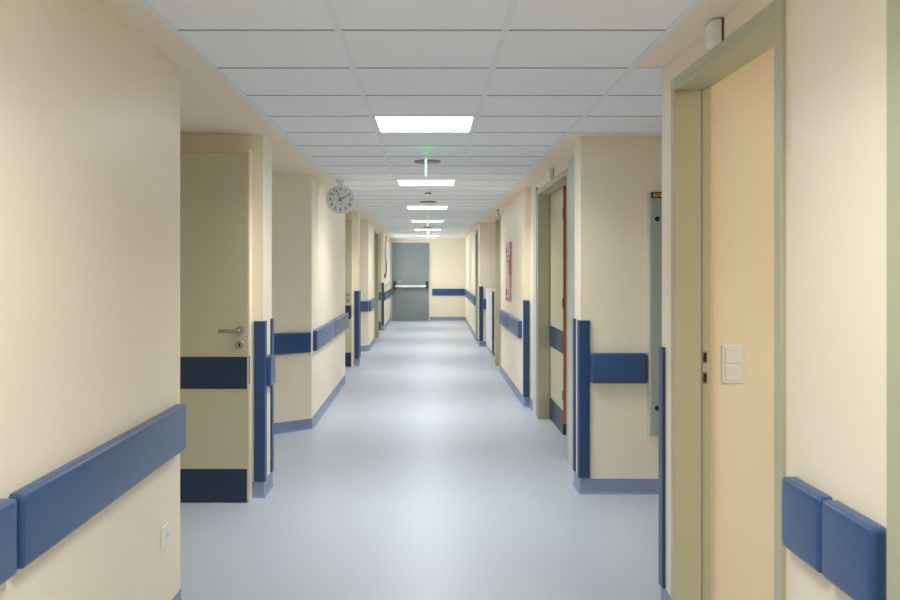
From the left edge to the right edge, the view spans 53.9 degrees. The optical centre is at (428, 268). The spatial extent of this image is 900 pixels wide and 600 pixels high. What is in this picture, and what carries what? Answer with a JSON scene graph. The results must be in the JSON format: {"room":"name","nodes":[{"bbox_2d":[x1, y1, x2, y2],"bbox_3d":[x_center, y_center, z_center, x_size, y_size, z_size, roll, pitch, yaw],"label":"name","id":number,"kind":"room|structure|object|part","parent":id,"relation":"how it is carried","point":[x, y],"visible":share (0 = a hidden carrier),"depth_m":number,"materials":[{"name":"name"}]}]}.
{"room":"hospital interior","nodes":[
{"label":"hospital interior","id":0,"kind":"room"},
{"bbox_2d":[0,0,390,599],"bbox_3d":[-1.680,0.303,10.100,1.240,2.323,30.200,0,0,0],"label":"wall","id":1,"kind":"structure","parent":0,"point":[91,140],"depth_m":2.93,"materials":[{"name":"beige paint"}]},
{"bbox_2d":[0,498,16,584],"bbox_3d":[-1.041,0.666,1.327,0.038,0.192,1.755,0,0,0],"label":"rail","id":2,"kind":"object","parent":1,"relation":"attached to","point":[8,506],"visible":1,"depth_m":2.15,"materials":[{"name":"blue plastic"}]},
{"bbox_2d":[9,404,185,569],"bbox_3d":[-1.041,0.666,2.982,0.038,0.192,1.505,0,0,0],"label":"rail","id":3,"kind":"object","parent":1,"relation":"attached to","point":[54,505],"visible":0.92,"depth_m":2.68,"materials":[{"name":"blue plastic"}]},
{"bbox_2d":[161,522,168,548],"bbox_3d":[-1.053,1.067,3.540,0.014,0.084,0.084,0,0,0],"label":"wall socket","id":4,"kind":"object","parent":1,"relation":"attached to","point":[165,529],"visible":1,"depth_m":3.52,"materials":[{"name":"white plastic"}]},
{"bbox_2d":[180,149,251,500],"bbox_3d":[-1.603,0.357,5.564,0.956,2.216,0.193,0,0,0],"label":"door","id":5,"kind":"structure","parent":1,"relation":"in","point":[216,184],"depth_m":5.53,"materials":[{"name":"beige paint"}]},
{"bbox_3d":[-1.595,0.652,5.529,0.916,0.200,0.004,0,0,0],"label":"kick plate","id":6,"kind":"part","parent":5,"relation":"part of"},
{"bbox_3d":[-1.595,1.353,5.529,0.916,0.201,0.004,0,0,0],"label":"kick plate","id":7,"kind":"part","parent":5,"relation":"part of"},
{"bbox_3d":[-1.231,0.387,5.498,0.159,0.052,0.062,0,0,0],"label":"lever handle","id":8,"kind":"part","parent":5,"relation":"part of","materials":[{"name":"metal"}]},
{"bbox_2d":[254,321,266,481],"bbox_3d":[-1.083,0.849,5.683,0.071,1.023,0.071,0,0,0],"label":"guard","id":9,"kind":"object","parent":1,"relation":"attached to","point":[260,327],"visible":1,"depth_m":5.65,"materials":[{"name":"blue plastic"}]},
{"bbox_2d":[267,354,275,385],"bbox_3d":[-1.041,0.666,5.814,0.038,0.192,0.183,0,0,0],"label":"rail","id":10,"kind":"object","parent":1,"relation":"attached to","point":[271,358],"visible":0.97,"depth_m":5.74,"materials":[{"name":"blue plastic"}]},
{"bbox_2d":[270,318,273,471],"bbox_3d":[-1.083,0.849,5.947,0.071,1.023,0.071,0,0,0],"label":"guard","id":11,"kind":"object","parent":1,"relation":"attached to","point":[272,319],"visible":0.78,"depth_m":5.92,"materials":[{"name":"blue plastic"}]},
{"bbox_2d":[172,317,390,599],"bbox_3d":[-1.583,1.415,10.000,1.073,0.100,30.000,0,0,0],"label":"baseboard","id":12,"kind":"structure","parent":1,"relation":"attached to","point":[259,489],"depth_m":7.97,"materials":[{"name":"plastic"}]},
{"bbox_2d":[274,331,310,354],"bbox_3d":[-1.332,0.666,7.816,0.669,0.192,0.038,0,0,-40],"label":"rail","id":13,"kind":"object","parent":1,"relation":"attached to","point":[287,342],"visible":0.54,"depth_m":7.89,"materials":[{"name":"blue plastic"}]},
{"bbox_2d":[313,321,334,350],"bbox_3d":[-1.051,0.666,8.938,0.038,0.192,1.555,0,0,0],"label":"rail","id":14,"kind":"object","parent":1,"relation":"attached to","point":[325,333],"visible":1,"depth_m":8.66,"materials":[{"name":"blue plastic"}]},
{"bbox_2d":[332,313,348,336],"bbox_3d":[-1.053,0.666,10.575,0.038,0.192,1.690,0,0,0],"label":"rail","id":15,"kind":"object","parent":1,"relation":"attached to","point":[341,322],"visible":0.84,"depth_m":10.46,"materials":[{"name":"blue plastic"}]},
{"bbox_2d":[345,218,351,366],"bbox_3d":[-1.627,0.357,13.214,0.956,2.216,0.193,0,0,0],"label":"door","id":16,"kind":"structure","parent":1,"relation":"in","point":[348,221],"depth_m":13.18,"materials":[{"name":"beige paint"}]},
{"bbox_3d":[-1.619,0.652,13.179,0.916,0.200,0.004,0,0,0],"label":"kick plate","id":17,"kind":"part","parent":16,"relation":"part of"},
{"bbox_3d":[-1.619,1.353,13.179,0.916,0.201,0.004,0,0,0],"label":"kick plate","id":18,"kind":"part","parent":16,"relation":"part of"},
{"bbox_2d":[354,291,358,358],"bbox_3d":[-1.087,0.849,13.332,0.071,1.023,0.071,0,0,0],"label":"guard","id":19,"kind":"object","parent":1,"relation":"attached to","point":[356,293],"visible":1,"depth_m":13.30,"materials":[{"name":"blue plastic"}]},
{"bbox_2d":[360,290,360,356],"bbox_3d":[-1.087,0.849,13.598,0.071,1.023,0.071,0,0,0],"label":"guard","id":20,"kind":"object","parent":1,"relation":"attached to","point":[360,290],"visible":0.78,"depth_m":13.59,"materials":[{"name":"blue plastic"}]},
{"bbox_2d":[361,301,367,311],"bbox_3d":[-1.334,0.666,15.466,0.665,0.192,0.038,0,0,-40],"label":"rail","id":21,"kind":"object","parent":1,"relation":"attached to","point":[364,304],"visible":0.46,"depth_m":15.61,"materials":[{"name":"blue plastic"}]},
{"bbox_2d":[369,298,375,310],"bbox_3d":[-1.059,0.666,16.565,0.038,0.192,1.630,0,0,0],"label":"rail","id":22,"kind":"object","parent":1,"relation":"attached to","point":[372,302],"visible":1,"depth_m":16.29,"materials":[{"name":"blue plastic"}]},
{"bbox_2d":[374,229,378,342],"bbox_3d":[-1.133,0.347,18.100,0.134,2.236,1.360,0,0,0],"label":"door","id":23,"kind":"structure","parent":1,"relation":"in","point":[376,233],"depth_m":18.71,"materials":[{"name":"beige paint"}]},
{"bbox_2d":[379,237,380,330],"bbox_3d":[-1.600,0.357,20.864,0.956,2.216,0.193,0,0,0],"label":"door","id":24,"kind":"structure","parent":1,"relation":"in","point":[379,237],"depth_m":20.83,"materials":[{"name":"beige paint"}]},
{"bbox_2d":[381,283,383,325],"bbox_3d":[-1.103,0.849,20.983,0.071,1.023,0.071,0,0,0],"label":"guard","id":25,"kind":"object","parent":1,"relation":"attached to","point":[382,284],"visible":1,"depth_m":20.95,"materials":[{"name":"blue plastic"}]},
{"bbox_2d":[384,289,391,299],"bbox_3d":[-1.061,0.666,23.000,0.038,0.192,3.800,0,0,0],"label":"rail","id":26,"kind":"object","parent":1,"relation":"attached to","point":[388,293],"visible":1,"depth_m":22.24,"materials":[{"name":"blue plastic"}]},
{"bbox_2d":[386,236,390,286],"bbox_3d":[-1.103,-0.172,23.365,0.115,1.293,2.730,0,0,0],"label":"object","id":27,"kind":"structure","parent":1,"relation":"in","point":[387,240],"depth_m":24.10,"materials":[{"name":"white glass"}]},
{"bbox_3d":[-1.135,-0.170,23.400,0.010,1.130,2.500,0,0,0],"label":"pane","id":28,"kind":"part","parent":27,"relation":"part of","materials":[{"name":"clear glass"}]},
{"bbox_2d":[180,320,660,599],"bbox_3d":[0.900,1.515,10.000,6.600,0.100,30.400,0,0,0],"label":"floor","id":29,"kind":"structure","parent":0,"point":[426,476],"depth_m":5.36,"materials":[{"name":"plastic"}]},
{"bbox_2d":[486,289,494,355],"bbox_3d":[1.310,0.917,15.607,0.530,1.095,1.515,0,0,0],"label":"base cabinet","id":30,"kind":"object","parent":29,"relation":"on","point":[490,293],"visible":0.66,"depth_m":15.17,"materials":[{"name":"white plastic"}]},
{"bbox_3d":[1.057,0.905,16.095,0.006,0.980,0.470,0,0,0],"label":"cabinet door","id":31,"kind":"part","parent":30,"relation":"part of","materials":[{"name":"white plastic"}]},
{"bbox_3d":[1.057,0.905,15.605,0.006,0.980,0.470,0,0,0],"label":"cabinet door","id":32,"kind":"part","parent":30,"relation":"part of","materials":[{"name":"white plastic"}]},
{"bbox_3d":[1.057,0.905,15.115,0.006,0.980,0.470,0,0,0],"label":"cabinet door","id":33,"kind":"part","parent":30,"relation":"part of","materials":[{"name":"white plastic"}]},
{"bbox_2d":[98,0,742,237],"bbox_3d":[0.900,-1.046,10.000,6.600,0.377,30.400,0,0,0],"label":"ceiling","id":34,"kind":"structure","parent":0,"point":[209,104],"depth_m":4.57,"materials":[{"name":"paint"}]},
{"bbox_2d":[137,0,703,237],"bbox_3d":[0.835,-0.867,10.000,3.530,0.023,30.000,0,0,0],"label":"trim","id":35,"kind":"structure","parent":34,"relation":"attached to","point":[329,6],"depth_m":3.99,"materials":[{"name":"metal"}]},
{"bbox_2d":[147,0,694,237],"bbox_3d":[0.874,-0.867,10.000,3.576,0.015,29.993,0,0,0],"label":"ceiling tiles","id":36,"kind":"structure","parent":34,"relation":"attached to","point":[474,194],"depth_m":3.94,"materials":[{"name":"white tile"}]},
{"bbox_2d":[326,179,354,213],"bbox_3d":[-0.850,-0.691,8.500,0.272,0.334,0.100,0,0,-5],"label":"wall clock","id":37,"kind":"object","parent":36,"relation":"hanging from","point":[340,199],"visible":1,"depth_m":8.46,"materials":[{"name":"white plastic"}]},
{"bbox_2d":[422,148,429,176],"bbox_3d":[-0.022,-0.763,6.320,0.052,0.190,0.240,0,0,0],"label":"exit sign","id":38,"kind":"object","parent":36,"relation":"hanging from","point":[425,154],"visible":1,"depth_m":6.27,"materials":[{"name":"plastic"}]},
{"bbox_3d":[-0.022,-0.716,6.320,0.012,0.095,0.240,0,0,0],"label":"sign plate","id":39,"kind":"part","parent":38,"relation":"part of","materials":[{"name":"white plastic"}]},
{"bbox_2d":[414,159,440,163],"bbox_3d":[-0.012,-0.853,7.080,0.216,0.014,0.216,0,0,0],"label":"ceiling speaker","id":40,"kind":"object","parent":36,"relation":"attached to","point":[429,161],"visible":0.91,"depth_m":7.03},
{"bbox_2d":[416,161,438,163],"bbox_3d":[-0.012,-0.849,7.080,0.180,0.004,0.180,0,0,0],"label":"grille","id":41,"kind":"object","parent":40,"relation":"attached to","point":[419,162],"depth_m":7.07,"materials":[{"name":"grey metal"}]},
{"bbox_2d":[423,190,432,195],"bbox_3d":[-0.012,-0.832,9.750,0.110,0.053,0.110,0,0,0],"label":"smoke detector","id":42,"kind":"object","parent":36,"relation":"attached to","point":[426,192],"visible":1,"depth_m":9.71,"materials":[{"name":"white plastic"}]},
{"bbox_2d":[420,201,435,202],"bbox_3d":[-0.012,-0.853,11.350,0.216,0.014,0.216,0,0,0],"label":"ceiling speaker","id":43,"kind":"object","parent":36,"relation":"attached to","point":[420,201],"visible":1,"depth_m":11.33},
{"bbox_2d":[178,30,664,230],"bbox_3d":[0.874,-0.867,10.088,3.574,0.018,29.412,0,0,0],"label":"trim","id":44,"kind":"structure","parent":34,"relation":"attached to","point":[178,30],"depth_m":4.39,"materials":[{"name":"grey metal"}]},
{"bbox_2d":[374,117,474,131],"bbox_3d":[-0.026,-0.868,5.288,0.584,0.020,0.584,0,0,0],"label":"recessed light","id":45,"kind":"object","parent":34,"relation":"in","point":[384,124],"visible":0.73,"depth_m":5.30,"materials":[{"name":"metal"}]},
{"bbox_2d":[397,180,455,185],"bbox_3d":[-0.026,-0.868,8.888,0.584,0.020,0.584,0,0,0],"label":"recessed light","id":46,"kind":"object","parent":34,"relation":"in","point":[400,182],"visible":0.84,"depth_m":8.87,"materials":[{"name":"plastic"}]},
{"bbox_2d":[406,206,447,208],"bbox_3d":[-0.026,-0.868,12.488,0.584,0.020,0.584,0,0,0],"label":"recessed light","id":47,"kind":"object","parent":34,"relation":"in","point":[408,207],"visible":0.73,"depth_m":12.51,"materials":[{"name":"plastic"}]},
{"bbox_2d":[411,220,443,221],"bbox_3d":[-0.026,-0.868,16.088,0.584,0.020,0.584,0,0,0],"label":"recessed light","id":48,"kind":"object","parent":34,"relation":"in","point":[411,220],"visible":0.6,"depth_m":15.89,"materials":[{"name":"plastic"}]},
{"bbox_2d":[391,238,464,316],"bbox_3d":[-0.025,0.303,25.100,2.110,2.323,0.200,0,0,0],"label":"wall","id":49,"kind":"structure","parent":0,"point":[447,255],"depth_m":25.00,"materials":[{"name":"beige paint"}]},
{"bbox_2d":[391,242,429,319],"bbox_3d":[-0.517,0.357,24.909,1.095,2.216,0.182,0,0,0],"label":"door","id":50,"kind":"structure","parent":49,"relation":"in","point":[410,261],"depth_m":24.95,"materials":[{"name":"grey metal"}]},
{"bbox_2d":[432,289,463,294],"bbox_3d":[0.545,0.666,24.981,0.910,0.192,0.038,0,0,0],"label":"rail","id":51,"kind":"object","parent":49,"relation":"attached to","point":[434,291],"visible":0.73,"depth_m":24.96,"materials":[{"name":"blue plastic"}]},
{"bbox_2d":[575,136,661,478],"bbox_3d":[1.863,0.303,5.870,1.755,2.323,0.240,0,0,0],"label":"wall","id":52,"kind":"structure","parent":0,"point":[614,175],"depth_m":5.75,"materials":[{"name":"beige paint"}]},
{"bbox_2d":[573,318,575,470],"bbox_3d":[1.008,0.849,5.968,0.071,1.023,0.071,0,0,0],"label":"guard","id":53,"kind":"object","parent":52,"relation":"attached to","point":[574,319],"visible":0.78,"depth_m":5.93,"materials":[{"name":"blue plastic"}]},
{"bbox_2d":[577,320,589,477],"bbox_3d":[1.008,0.849,5.772,0.071,1.023,0.071,0,0,0],"label":"guard","id":54,"kind":"object","parent":52,"relation":"attached to","point":[583,326],"visible":1,"depth_m":5.74,"materials":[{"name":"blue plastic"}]},
{"bbox_2d":[590,353,646,382],"bbox_3d":[1.229,0.645,5.731,0.362,0.195,0.038,0,0,0],"label":"rail","id":55,"kind":"object","parent":52,"relation":"attached to","point":[604,367],"visible":1,"depth_m":5.71,"materials":[{"name":"blue plastic"}]},
{"bbox_2d":[647,192,661,436],"bbox_3d":[1.559,0.296,5.722,0.282,1.578,0.056,0,0,0],"label":"panel","id":56,"kind":"object","parent":52,"relation":"attached to","point":[654,199],"visible":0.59,"depth_m":5.70,"materials":[{"name":"grey plastic"}]},
{"bbox_3d":[1.474,-0.472,5.699,0.088,0.041,0.005,0,0,0],"label":"label plate","id":57,"kind":"part","parent":56,"relation":"part of","materials":[{"name":"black plastic"}]},
{"bbox_2d":[465,0,886,599],"bbox_3d":[2.527,0.165,10.100,3.145,2.600,30.200,0,0,0],"label":"wall","id":58,"kind":"structure","parent":0,"point":[836,50],"depth_m":2.43,"materials":[{"name":"beige paint"}]},
{"bbox_2d":[464,289,474,304],"bbox_3d":[0.977,0.666,21.525,0.041,0.192,6.650,0,0,0],"label":"rail","id":59,"kind":"object","parent":58,"relation":"attached to","point":[467,294],"visible":0.88,"depth_m":20.79,"materials":[{"name":"blue plastic"}]},
{"bbox_2d":[475,229,477,340],"bbox_3d":[1.013,0.347,17.600,0.134,2.236,0.900,0,0,0],"label":"door","id":60,"kind":"structure","parent":58,"relation":"in","point":[476,231],"depth_m":17.98,"materials":[{"name":"green paint"}]},
{"bbox_2d":[479,286,482,340],"bbox_3d":[0.978,0.849,16.622,0.071,1.023,0.071,0,0,0],"label":"guard","id":61,"kind":"object","parent":58,"relation":"attached to","point":[480,287],"visible":1,"depth_m":16.59,"materials":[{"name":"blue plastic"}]},
{"bbox_2d":[483,299,485,308],"bbox_3d":[1.060,0.666,16.581,0.080,0.192,0.038,0,0,0],"label":"rail","id":62,"kind":"object","parent":58,"relation":"attached to","point":[484,300],"visible":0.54,"depth_m":16.56,"materials":[{"name":"blue plastic"}]},
{"bbox_2d":[495,214,500,371],"bbox_3d":[1.063,0.347,12.890,0.134,2.236,0.940,0,0,0],"label":"door","id":63,"kind":"structure","parent":58,"relation":"in","point":[497,218],"depth_m":13.29,"materials":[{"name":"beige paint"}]},
{"bbox_2d":[499,309,509,329],"bbox_3d":[0.991,0.666,11.652,0.038,0.192,1.375,0,0,0],"label":"rail","id":64,"kind":"object","parent":58,"relation":"attached to","point":[503,316],"visible":0.79,"depth_m":11.55,"materials":[{"name":"blue plastic"}]},
{"bbox_2d":[506,241,511,301],"bbox_3d":[1.001,0.040,11.148,0.018,0.740,0.685,0,0,0],"label":"notice","id":65,"kind":"object","parent":58,"relation":"attached to","point":[509,244],"visible":1,"depth_m":10.95,"materials":[{"name":"paper"}]},
{"bbox_2d":[508,315,521,337],"bbox_3d":[0.991,0.666,10.285,0.038,0.192,1.330,0,0,0],"label":"rail","id":66,"kind":"object","parent":58,"relation":"attached to","point":[514,324],"visible":1,"depth_m":9.97,"materials":[{"name":"blue plastic"}]},
{"bbox_2d":[523,300,528,396],"bbox_3d":[1.028,0.849,9.368,0.063,1.023,0.063,0,0,0],"label":"guard","id":67,"kind":"object","parent":58,"relation":"attached to","point":[525,302],"visible":1,"depth_m":9.34,"materials":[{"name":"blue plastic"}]},
{"bbox_2d":[533,185,536,415],"bbox_3d":[1.063,0.320,8.893,0.013,2.290,0.255,0,0,0],"label":"trim","id":68,"kind":"structure","parent":58,"relation":"attached to","point":[534,187],"depth_m":8.87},
{"bbox_2d":[536,188,537,416],"bbox_3d":[1.065,0.335,8.725,0.010,2.260,0.060,0,0,0],"label":"trim","id":69,"kind":"structure","parent":58,"relation":"attached to","point":[536,188],"depth_m":8.73,"materials":[{"name":"beige paint"}]},
{"bbox_2d":[430,317,670,599],"bbox_3d":[1.657,1.415,10.038,2.314,0.100,30.016,0,0,-2],"label":"baseboard","id":70,"kind":"structure","parent":58,"relation":"attached to","point":[582,486],"depth_m":5.75,"materials":[{"name":"plastic"}]},
{"bbox_2d":[548,168,553,178],"bbox_3d":[1.050,-0.813,7.620,0.040,0.090,0.088,0,0,0],"label":"lamp","id":71,"kind":"object","parent":58,"relation":"attached to","point":[551,170],"visible":0.92,"depth_m":7.58,"materials":[{"name":"white plastic"}]},
{"bbox_2d":[537,168,567,459],"bbox_3d":[1.139,0.347,7.705,0.166,2.236,1.950,0,0,0],"label":"door","id":72,"kind":"structure","parent":58,"relation":"in","point":[552,197],"depth_m":8.39,"materials":[{"name":"green paint"}]},
{"bbox_3d":[1.179,0.652,8.200,0.005,0.200,0.816,0,0,0],"label":"kick plate","id":73,"kind":"part","parent":72,"relation":"part of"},
{"bbox_3d":[1.179,1.355,8.200,0.005,0.207,0.816,0,0,0],"label":"kick plate","id":74,"kind":"part","parent":72,"relation":"part of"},
{"bbox_2d":[568,155,574,466],"bbox_3d":[1.063,0.320,6.375,0.013,2.290,0.690,0,0,0],"label":"trim","id":75,"kind":"structure","parent":58,"relation":"attached to","point":[571,162],"depth_m":6.57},
{"bbox_2d":[659,346,664,587],"bbox_3d":[1.028,0.849,3.797,0.071,1.023,0.071,0,0,0],"label":"guard","id":76,"kind":"object","parent":58,"relation":"attached to","point":[661,349],"visible":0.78,"depth_m":3.78,"materials":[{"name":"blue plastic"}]},
{"bbox_2d":[705,18,723,48],"bbox_3d":[0.985,-0.809,3.060,0.040,0.090,0.088,0,0,0],"label":"lamp","id":77,"kind":"object","parent":58,"relation":"attached to","point":[714,31],"visible":0.86,"depth_m":3.02,"materials":[{"name":"white plastic"}]},
{"bbox_3d":[1.002,-0.809,3.060,0.006,0.090,0.088,0,0,0],"label":"plate","id":78,"kind":"part","parent":77,"relation":"part of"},
{"bbox_2d":[671,0,785,599],"bbox_3d":[1.068,0.347,3.060,0.154,2.236,1.140,0,0,0],"label":"door frame","id":79,"kind":"structure","parent":58,"relation":"in","point":[691,89],"depth_m":3.58,"materials":[{"name":"green paint"}]},
{"bbox_2d":[722,345,743,382],"bbox_3d":[1.255,0.395,3.652,0.090,0.158,0.015,0,0,0],"label":"light switch","id":80,"kind":"object","parent":58,"relation":"attached to","point":[732,355],"visible":1,"depth_m":3.65,"materials":[{"name":"white plastic"}]},
{"bbox_2d":[782,477,832,572],"bbox_3d":[0.986,0.666,2.317,0.038,0.192,0.235,0,0,0],"label":"rail","id":81,"kind":"object","parent":58,"relation":"attached to","point":[802,502],"visible":0.86,"depth_m":2.29,"materials":[{"name":"blue plastic"}]},
{"bbox_2d":[822,500,886,599],"bbox_3d":[0.986,0.666,2.064,0.038,0.192,0.248,0,0,0],"label":"rail","id":82,"kind":"object","parent":58,"relation":"attached to","point":[854,545],"visible":0.98,"depth_m":2.02,"materials":[{"name":"blue plastic"}]},
{"bbox_2d":[887,0,899,599],"bbox_3d":[1.068,0.347,1.360,0.154,2.236,1.120,0,0,0],"label":"door","id":83,"kind":"structure","parent":58,"relation":"in","point":[893,6],"depth_m":1.89,"materials":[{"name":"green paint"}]}
]}

